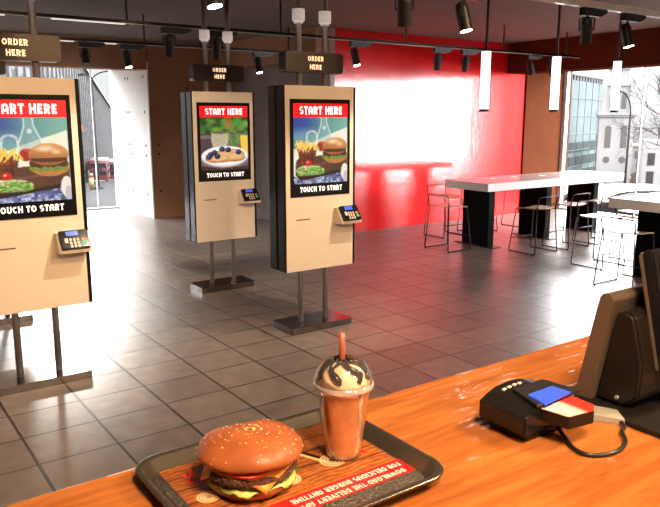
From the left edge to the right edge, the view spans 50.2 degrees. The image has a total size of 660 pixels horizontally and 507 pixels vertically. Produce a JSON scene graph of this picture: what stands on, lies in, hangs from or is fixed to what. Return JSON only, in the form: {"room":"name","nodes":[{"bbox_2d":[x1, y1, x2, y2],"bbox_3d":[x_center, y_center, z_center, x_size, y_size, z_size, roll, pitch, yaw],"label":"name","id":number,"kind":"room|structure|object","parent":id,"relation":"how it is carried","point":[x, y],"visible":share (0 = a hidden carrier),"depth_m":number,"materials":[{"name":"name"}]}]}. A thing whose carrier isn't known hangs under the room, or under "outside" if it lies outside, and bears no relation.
{"room":"eatery","nodes":[
{"label":"eatery","id":0,"kind":"room"},
{"bbox_2d":[112,41,226,217],"bbox_3d":[-2.811,-2.188,12.501,1.480,2.820,1.842,-8,13,-35],"label":"wall","id":1,"kind":"structure","parent":0,"point":[168,77],"depth_m":11.52,"materials":[{"name":"brown concrete"}]},
{"bbox_2d":[0,31,146,70],"bbox_3d":[-5.972,-2.752,9.181,7.280,0.445,0.350,-8,13,-35],"label":"trim","id":2,"kind":"structure","parent":1,"relation":"attached to","point":[108,56],"depth_m":10.69,"materials":[{"name":"brown concrete"}]},
{"bbox_2d":[109,62,154,217],"bbox_3d":[-3.425,-1.948,12.106,0.022,2.500,1.840,-8,13,-35],"label":"wall","id":3,"kind":"structure","parent":1,"relation":"in","point":[129,100],"depth_m":12.02,"materials":[{"name":"white paint"}]},
{"bbox_2d":[214,26,329,69],"bbox_3d":[-0.968,-3.047,10.634,0.240,0.420,3.014,-8,13,-35],"label":"trim","id":4,"kind":"structure","parent":1,"relation":"attached to","point":[245,59],"depth_m":10.34,"materials":[{"name":"brown wood"}]},
{"bbox_2d":[231,28,334,220],"bbox_3d":[-0.896,-1.903,11.034,0.082,2.820,3.214,-8,13,-35],"label":"wall","id":5,"kind":"structure","parent":0,"point":[255,83],"depth_m":11.21,"materials":[{"name":"brown concrete"}]},
{"bbox_2d":[0,208,642,506],"bbox_3d":[0.411,0.476,6.507,13.950,0.120,16.200,-8,13,-35],"label":"floor","id":6,"kind":"structure","parent":0,"point":[172,364],"depth_m":5.58,"materials":[{"name":"tile"}]},
{"bbox_2d":[0,61,32,325],"bbox_3d":[-2.736,-0.818,5.459,0.655,2.820,0.407,-8,13,-35],"label":"kiosk","id":7,"kind":"object","parent":6,"relation":"on","point":[25,316],"visible":0.02,"depth_m":5.71,"materials":[{"name":"metal"}]},
{"bbox_2d":[0,0,92,396],"bbox_3d":[-1.820,-0.571,4.189,0.655,2.820,0.407,-8,13,-35],"label":"kiosk","id":8,"kind":"object","parent":6,"relation":"on","point":[45,245],"visible":1,"depth_m":4.21,"materials":[{"name":"metal"}]},
{"bbox_2d":[0,117,71,203],"bbox_3d":[-1.776,-0.546,4.119,0.490,0.489,0.001,-8,13,-35],"label":"picture","id":9,"kind":"object","parent":8,"relation":"attached to","point":[35,163],"depth_m":4.14},
{"bbox_2d":[180,0,260,293],"bbox_3d":[-1.026,-1.049,6.647,0.655,2.820,0.407,-8,13,-35],"label":"kiosk","id":10,"kind":"object","parent":6,"relation":"on","point":[221,194],"visible":1,"depth_m":6.60,"materials":[{"name":"metal"}]},
{"bbox_2d":[200,117,247,170],"bbox_3d":[-0.983,-1.025,6.578,0.490,0.489,0.001,-8,13,-35],"label":"picture","id":11,"kind":"object","parent":10,"relation":"attached to","point":[224,140],"depth_m":6.57},
{"bbox_2d":[268,0,361,334],"bbox_3d":[-0.110,-0.802,5.378,0.655,2.820,0.407,-8,13,-35],"label":"kiosk","id":12,"kind":"object","parent":6,"relation":"on","point":[314,213],"visible":1,"depth_m":5.32,"materials":[{"name":"metal"}]},
{"bbox_2d":[293,117,346,184],"bbox_3d":[-0.067,-0.778,5.308,0.490,0.489,0.001,-8,13,-35],"label":"picture","id":13,"kind":"object","parent":12,"relation":"attached to","point":[320,143],"depth_m":5.30},
{"bbox_2d":[3,336,659,506],"bbox_3d":[0.455,0.872,1.278,6.400,1.100,0.810,-8,13,-35],"label":"countertop","id":14,"kind":"structure","parent":6,"relation":"on","point":[484,465],"depth_m":1.16,"materials":[{"name":"orange wood"}]},
{"bbox_2d":[135,408,443,506],"bbox_3d":[-0.062,0.337,1.084,0.402,0.024,0.316,-8,13,-35],"label":"serving tray","id":15,"kind":"object","parent":14,"relation":"on","point":[429,469],"visible":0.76,"depth_m":1.09,"materials":[{"name":"black plastic"}]},
{"bbox_2d":[159,423,415,506],"bbox_3d":[-0.068,0.341,1.102,0.338,0.001,0.226,-8,13,-35],"label":"liner","id":16,"kind":"object","parent":15,"relation":"in","point":[320,480],"visible":0.64,"depth_m":1.08,"materials":[{"name":"paper"}]},
{"bbox_2d":[196,419,302,500],"bbox_3d":[-0.120,0.304,1.064,0.160,0.086,0.161,8,13,34],"label":"hamburger","id":17,"kind":"object","parent":16,"relation":"on","point":[254,460],"visible":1,"depth_m":1.01,"materials":[{"name":"brown food"}]},
{"bbox_2d":[313,354,373,460],"bbox_3d":[0.022,0.247,1.143,0.098,0.167,0.098,-8,13,-35],"label":"milkshake","id":18,"kind":"object","parent":16,"relation":"on","point":[343,388],"visible":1,"depth_m":1.12,"materials":[{"name":"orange plastic"}]},
{"bbox_2d":[339,332,344,359],"bbox_3d":[0.019,0.176,1.127,0.011,0.104,0.010,-8,13,-35],"label":"straw","id":19,"kind":"object","parent":18,"relation":"on","point":[341,334],"visible":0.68,"depth_m":1.12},
{"bbox_2d":[479,378,627,456],"bbox_3d":[0.416,0.281,1.245,0.214,0.072,0.213,-8,13,-35],"label":"card terminal","id":20,"kind":"object","parent":14,"relation":"on","point":[524,409],"visible":1,"depth_m":1.22,"materials":[{"name":"black plastic"}]},
{"bbox_2d":[541,396,593,428],"bbox_3d":[0.412,0.274,1.205,0.087,0.024,0.059,-8,13,-35],"label":"keypad","id":21,"kind":"object","parent":20,"relation":"attached to","point":[567,412],"depth_m":1.19,"materials":[{"name":"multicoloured plastic"}]},
{"bbox_2d":[576,248,659,437],"bbox_3d":[0.712,0.134,1.387,0.537,0.307,0.237,-8,13,-35],"label":"cash register","id":22,"kind":"object","parent":14,"relation":"on","point":[619,375],"visible":0.91,"depth_m":1.32,"materials":[{"name":"brown plastic"}]},
{"bbox_2d":[424,184,462,238],"bbox_3d":[1.616,-0.605,9.896,0.440,0.707,0.428,-8,13,-35],"label":"bar stool","id":23,"kind":"object","parent":6,"relation":"on","point":[450,196],"visible":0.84,"depth_m":9.86,"materials":[{"name":"brown metal"}]},
{"bbox_2d":[424,193,470,252],"bbox_3d":[1.488,-0.406,8.872,0.428,0.707,0.440,-8,13,-35],"label":"bar stool","id":24,"kind":"object","parent":6,"relation":"on","point":[445,205],"visible":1,"depth_m":8.85,"materials":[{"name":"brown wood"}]},
{"bbox_2d":[457,189,497,230],"bbox_3d":[2.154,-0.678,10.271,0.440,0.707,0.428,-8,13,-35],"label":"bar stool","id":25,"kind":"object","parent":6,"relation":"on","point":[461,189],"visible":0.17,"depth_m":10.28,"materials":[{"name":"brown metal"}]},
{"bbox_2d":[501,189,519,226],"bbox_3d":[2.938,-0.784,10.815,0.440,0.707,0.428,-8,13,-35],"label":"bar stool","id":26,"kind":"object","parent":6,"relation":"on","point":[517,189],"visible":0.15,"depth_m":10.84,"materials":[{"name":"brown metal"}]},
{"bbox_2d":[508,196,557,255],"bbox_3d":[2.525,-0.371,8.695,0.440,0.707,0.428,-8,13,-35],"label":"bar stool","id":27,"kind":"object","parent":6,"relation":"on","point":[537,207],"visible":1,"depth_m":8.68,"materials":[{"name":"brown metal"}]},
{"bbox_2d":[445,170,623,248],"bbox_3d":[2.898,-0.659,9.822,2.880,0.842,0.750,-8,13,-35],"label":"table","id":28,"kind":"object","parent":6,"relation":"on","point":[479,192],"visible":0.92,"depth_m":9.58,"materials":[{"name":"grey laminate"}]},
{"bbox_2d":[542,193,590,250],"bbox_3d":[3.043,-0.436,9.031,0.440,0.707,0.428,-8,13,-35],"label":"bar stool","id":29,"kind":"object","parent":6,"relation":"on","point":[571,203],"visible":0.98,"depth_m":9.01,"materials":[{"name":"brown metal"}]},
{"bbox_2d":[572,190,619,244],"bbox_3d":[3.561,-0.506,9.391,0.440,0.707,0.428,-8,13,-35],"label":"bar stool","id":30,"kind":"object","parent":6,"relation":"on","point":[602,200],"visible":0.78,"depth_m":9.38,"materials":[{"name":"brown metal"}]},
{"bbox_2d":[570,200,624,269],"bbox_3d":[3.019,-0.216,7.901,0.440,0.707,0.428,-8,13,-35],"label":"bar stool","id":31,"kind":"object","parent":6,"relation":"on","point":[597,215],"visible":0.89,"depth_m":7.89,"materials":[{"name":"brown metal"}]},
{"bbox_2d":[608,208,637,260],"bbox_3d":[3.604,-0.293,8.296,0.440,0.707,0.428,-8,13,-35],"label":"bar stool","id":32,"kind":"object","parent":6,"relation":"on","point":[632,212],"visible":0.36,"depth_m":8.34,"materials":[{"name":"brown metal"}]},
{"bbox_2d":[593,216,654,286],"bbox_3d":[2.899,-0.018,6.883,0.428,0.707,0.440,-8,13,-35],"label":"bar stool","id":33,"kind":"object","parent":6,"relation":"on","point":[621,231],"visible":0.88,"depth_m":6.86,"materials":[{"name":"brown metal"}]},
{"bbox_2d":[608,192,659,278],"bbox_3d":[4.219,-0.260,7.769,2.840,0.842,0.750,-8,13,-35],"label":"table","id":34,"kind":"object","parent":6,"relation":"on","point":[647,205],"visible":0.78,"depth_m":7.17,"materials":[{"name":"grey laminate"}]},
{"bbox_2d":[0,0,659,44],"bbox_3d":[0.408,-2.401,5.820,14.200,0.150,16.400,-8,13,-35],"label":"ceiling","id":35,"kind":"structure","parent":0,"point":[523,20],"depth_m":8.57,"materials":[{"name":"black paint"}]},
{"bbox_2d":[59,14,288,52],"bbox_3d":[-2.798,-2.539,7.849,5.900,0.354,0.040,-8,13,-35],"label":"track","id":36,"kind":"object","parent":35,"relation":"hanging from","point":[65,39],"visible":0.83,"depth_m":8.29,"materials":[{"name":"metal"}]},
{"bbox_2d":[78,41,104,66],"bbox_3d":[-2.692,-2.251,7.972,0.290,0.272,0.158,-8,13,-35],"label":"track spotlight","id":37,"kind":"object","parent":36,"relation":"hanging from","point":[84,54],"visible":1,"depth_m":7.91,"materials":[{"name":"black metal"}]},
{"bbox_2d":[120,44,144,67],"bbox_3d":[-2.301,-2.305,8.246,0.290,0.271,0.118,-8,13,-35],"label":"track spotlight","id":38,"kind":"object","parent":36,"relation":"hanging from","point":[126,55],"visible":1,"depth_m":8.19,"materials":[{"name":"black metal"}]},
{"bbox_2d":[252,52,273,73],"bbox_3d":[-0.873,-2.498,9.239,0.290,0.271,0.118,-8,13,-35],"label":"track spotlight","id":39,"kind":"object","parent":36,"relation":"hanging from","point":[257,61],"visible":1,"depth_m":9.17,"materials":[{"name":"black metal"}]},
{"bbox_2d":[0,0,579,57],"bbox_3d":[0.037,-2.501,7.655,8.700,0.354,0.040,-8,13,-35],"label":"track","id":40,"kind":"object","parent":35,"relation":"hanging from","point":[2,12],"visible":0.93,"depth_m":7.12,"materials":[{"name":"metal"}]},
{"bbox_2d":[161,26,191,56],"bbox_3d":[-1.456,-2.000,6.683,0.290,0.271,0.124,-8,13,-35],"label":"track spotlight","id":41,"kind":"object","parent":40,"relation":"hanging from","point":[169,44],"visible":1,"depth_m":6.62,"materials":[{"name":"black metal"}]},
{"bbox_2d":[209,30,236,58],"bbox_3d":[-1.056,-2.054,6.961,0.290,0.271,0.123,-8,13,-35],"label":"track spotlight","id":42,"kind":"object","parent":40,"relation":"hanging from","point":[216,47],"visible":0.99,"depth_m":6.89,"materials":[{"name":"black metal"}]},
{"bbox_2d":[349,41,371,65],"bbox_3d":[0.347,-2.242,7.922,0.290,0.271,0.118,-8,13,-35],"label":"track spotlight","id":43,"kind":"object","parent":40,"relation":"hanging from","point":[354,51],"visible":1,"depth_m":7.85,"materials":[{"name":"black metal"}]},
{"bbox_2d":[433,47,452,70],"bbox_3d":[1.376,-2.383,8.652,0.290,0.271,0.123,-8,13,-35],"label":"track spotlight","id":44,"kind":"object","parent":40,"relation":"hanging from","point":[438,59],"visible":1,"depth_m":8.59,"materials":[{"name":"black metal"}]},
{"bbox_2d":[461,49,479,71],"bbox_3d":[1.768,-2.436,8.924,0.290,0.271,0.122,-8,13,-35],"label":"track spotlight","id":45,"kind":"object","parent":40,"relation":"hanging from","point":[465,62],"visible":1,"depth_m":8.86,"materials":[{"name":"black metal"}]},
{"bbox_2d":[526,54,542,74],"bbox_3d":[2.793,-2.573,9.626,0.290,0.271,0.111,-8,13,-35],"label":"track spotlight","id":46,"kind":"object","parent":40,"relation":"hanging from","point":[530,66],"visible":1,"depth_m":9.56,"materials":[{"name":"black metal"}]},
{"bbox_2d":[546,56,562,75],"bbox_3d":[3.146,-2.620,9.868,0.290,0.271,0.120,-8,13,-35],"label":"track spotlight","id":47,"kind":"object","parent":40,"relation":"hanging from","point":[549,58],"visible":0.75,"depth_m":9.80,"materials":[{"name":"black metal"}]},
{"bbox_2d":[479,0,490,111],"bbox_3d":[1.517,-1.949,6.833,0.093,1.124,0.093,-8,13,-35],"label":"pendant lamp","id":48,"kind":"object","parent":35,"relation":"hanging from","point":[486,53],"visible":1,"depth_m":6.84,"materials":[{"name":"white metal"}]},
{"bbox_2d":[549,4,560,111],"bbox_3d":[2.398,-2.068,7.446,0.093,1.124,0.093,-8,13,-35],"label":"pendant lamp","id":49,"kind":"object","parent":35,"relation":"hanging from","point":[556,59],"visible":0.96,"depth_m":7.45,"materials":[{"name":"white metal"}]},
{"bbox_2d":[532,0,659,18],"bbox_3d":[0.751,-1.900,4.542,8.000,0.346,0.054,-8,13,-35],"label":"track","id":50,"kind":"object","parent":35,"relation":"hanging from","point":[610,7],"visible":1,"depth_m":5.54,"materials":[{"name":"black metal"}]},
{"bbox_2d":[205,0,222,8],"bbox_3d":[-0.555,-1.417,3.686,0.290,0.271,0.118,-8,13,-35],"label":"track spotlight","id":51,"kind":"object","parent":50,"relation":"hanging from","point":[210,4],"visible":1,"depth_m":3.63,"materials":[{"name":"black metal"}]},
{"bbox_2d":[395,0,413,26],"bbox_3d":[0.524,-1.565,4.450,0.290,0.271,0.117,-8,13,-35],"label":"track spotlight","id":52,"kind":"object","parent":50,"relation":"hanging from","point":[403,8],"visible":1,"depth_m":4.39,"materials":[{"name":"black metal"}]},
{"bbox_2d":[455,0,481,32],"bbox_3d":[0.955,-1.621,4.736,0.290,0.271,0.118,-8,13,-35],"label":"track spotlight","id":53,"kind":"object","parent":50,"relation":"hanging from","point":[461,9],"visible":1,"depth_m":4.67,"materials":[{"name":"black metal"}]},
{"bbox_2d":[578,7,607,43],"bbox_3d":[2.052,-1.771,5.508,0.290,0.271,0.112,-8,13,-35],"label":"track spotlight","id":54,"kind":"object","parent":50,"relation":"hanging from","point":[587,27],"visible":1,"depth_m":5.44,"materials":[{"name":"black metal"}]},
{"bbox_2d":[620,13,645,47],"bbox_3d":[2.497,-1.830,5.808,0.290,0.271,0.118,-8,13,-35],"label":"track spotlight","id":55,"kind":"object","parent":50,"relation":"hanging from","point":[625,29],"visible":1,"depth_m":5.74,"materials":[{"name":"black metal"}]},
{"bbox_2d":[610,13,621,111],"bbox_3d":[3.296,-2.190,8.070,0.093,1.124,0.093,-8,13,-35],"label":"pendant lamp","id":56,"kind":"object","parent":35,"relation":"hanging from","point":[617,64],"visible":0.94,"depth_m":8.08,"materials":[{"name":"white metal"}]},
{"bbox_2d":[317,388,370,460],"bbox_3d":[0.022,0.271,1.148,0.090,0.119,0.090,-8,13,-35],"label":"cup","id":57,"kind":"object","parent":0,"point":[343,411],"depth_m":1.12,"materials":[{"name":"clear plastic"}]},
{"bbox_2d":[335,28,571,231],"bbox_3d":[2.087,-1.963,11.342,5.190,2.820,0.332,-8,13,-35],"label":"wall","id":58,"kind":"structure","parent":0,"point":[417,126],"depth_m":10.85,"materials":[{"name":"red paint"}]},
{"bbox_2d":[507,27,659,73],"bbox_3d":[6.301,-2.359,7.239,0.480,0.475,11.048,-8,13,-35],"label":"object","id":59,"kind":"structure","parent":58,"relation":"attached to","point":[601,54],"depth_m":10.26,"materials":[{"name":"brown concrete"}]},
{"bbox_3d":[-9.235,-1.354,9.053,1.500,2.500,0.200,-8,13,-35],"label":"wall","id":60,"kind":"structure","parent":0,"visible":0},
{"bbox_2d":[87,69,119,209],"bbox_3d":[-6.241,-1.750,11.086,5.780,2.500,0.080,-8,13,-35],"label":"window","id":61,"kind":"structure","parent":60,"relation":"in","point":[98,207],"depth_m":12.58,"materials":[{"name":"white metal"}]},
{"bbox_3d":[10.068,-0.635,4.520,0.200,2.820,2.200,-8,13,-35],"label":"wall","id":62,"kind":"structure","parent":0,"visible":0},
{"bbox_2d":[556,67,646,218],"bbox_3d":[6.760,-1.329,9.001,0.080,2.470,9.020,-8,13,-35],"label":"window","id":63,"kind":"structure","parent":62,"relation":"in","point":[567,75],"depth_m":12.45,"materials":[{"name":"white metal"}]},
{"label":"outside","id":64,"kind":"structure","parent":0,"visible":0},
{"bbox_3d":[22.679,-3.120,46.969,69.000,6.080,90.000,-8,13,-35],"label":"street","id":65,"kind":"object","parent":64,"visible":0},
{"bbox_2d":[566,74,604,170],"bbox_3d":[21.098,-10.247,70.849,9.100,14.350,21.824,7,13,33],"label":"glass building","id":66,"kind":"structure","parent":65,"relation":"on","point":[586,91],"depth_m":66.79,"materials":[{"name":"glass"}]},
{"bbox_2d":[564,183,607,200],"bbox_3d":[8.519,-1.570,23.636,4.225,1.446,1.740,1,11,8],"label":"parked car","id":67,"kind":"object","parent":65,"relation":"on","point":[600,184],"visible":0.02,"depth_m":23.40,"materials":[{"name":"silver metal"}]},
{"bbox_2d":[564,184,659,215],"bbox_3d":[6.613,-0.758,15.643,4.225,1.446,1.740,1,11,8],"label":"parked car","id":68,"kind":"object","parent":65,"relation":"on","point":[625,189],"visible":0.22,"depth_m":15.00,"materials":[{"name":"paint"}]},
{"bbox_2d":[594,68,637,184],"bbox_3d":[24.456,-9.797,60.552,3.200,17.400,3.200,4,12,18],"label":"tower","id":69,"kind":"structure","parent":65,"relation":"on","point":[607,147],"depth_m":59.22,"materials":[{"name":"stone"}]},
{"bbox_2d":[620,91,630,183],"bbox_3d":[10.248,-3.474,24.793,0.785,4.449,0.360,0,11,0],"label":"street lamp","id":70,"kind":"object","parent":65,"relation":"on","point":[629,124],"visible":0.6,"depth_m":24.69,"materials":[{"name":"grey metal"}]},
{"bbox_2d":[604,67,659,158],"bbox_3d":[12.312,-4.274,25.586,4.990,7.125,3.645,-2,11,-9],"label":"bare tree","id":71,"kind":"object","parent":65,"relation":"on","point":[634,128],"visible":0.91,"depth_m":25.60,"materials":[{"name":"plant"}]},
{"bbox_2d":[630,144,640,183],"bbox_3d":[29.334,-5.873,64.598,5.100,8.150,4.100,4,12,18],"label":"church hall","id":72,"kind":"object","parent":65,"relation":"on","point":[634,156],"visible":0.22,"depth_m":62.84,"materials":[{"name":"stone"}]},
{"bbox_2d":[638,139,659,184],"bbox_3d":[26.584,-4.614,53.551,5.700,7.900,4.030,4,12,20],"label":"building","id":73,"kind":"structure","parent":65,"relation":"on","point":[649,169],"depth_m":52.13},
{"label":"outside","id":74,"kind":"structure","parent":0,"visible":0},
{"bbox_2d":[85,179,115,207],"bbox_3d":[-74.134,-13.050,139.333,280.000,24.250,287.020,-8,13,-35],"label":"street","id":75,"kind":"structure","parent":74,"point":[107,195],"depth_m":23.32,"materials":[{"name":"grey asphalt"}]},
{"bbox_2d":[0,66,113,182],"bbox_3d":[-43.504,-18.379,124.553,71.031,31.026,175.832,-8,13,-35],"label":"office building","id":76,"kind":"structure","parent":75,"relation":"on","point":[102,107],"depth_m":97.54,"materials":[{"name":"stone"}]},
{"bbox_2d":[89,173,93,189],"bbox_3d":[-11.499,-3.462,33.964,0.220,0.800,0.220,-8,13,-35],"label":"bollard","id":77,"kind":"object","parent":75,"relation":"on","point":[91,179],"visible":0.92,"depth_m":33.89,"materials":[{"name":"yellow paint"}]},
{"bbox_2d":[78,70,108,189],"bbox_3d":[-11.245,-6.026,34.484,1.844,5.774,0.480,0,11,0],"label":"street lamp","id":78,"kind":"object","parent":75,"relation":"on","point":[80,74],"visible":0.65,"depth_m":34.40,"materials":[{"name":"grey metal"}]},
{"bbox_2d":[88,157,109,180],"bbox_3d":[-29.662,-10.846,90.728,2.240,2.750,6.530,-3,11,-14],"label":"bus","id":79,"kind":"object","parent":75,"relation":"on","point":[103,162],"visible":0.8,"depth_m":87.76,"materials":[{"name":"red paint"}]},
{"bbox_2d":[109,159,114,178],"bbox_3d":[-31.434,-12.241,102.682,2.240,2.750,6.530,-3,11,-14],"label":"bus","id":80,"kind":"object","parent":75,"relation":"on","point":[111,161],"visible":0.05,"depth_m":99.56,"materials":[{"name":"red paint"}]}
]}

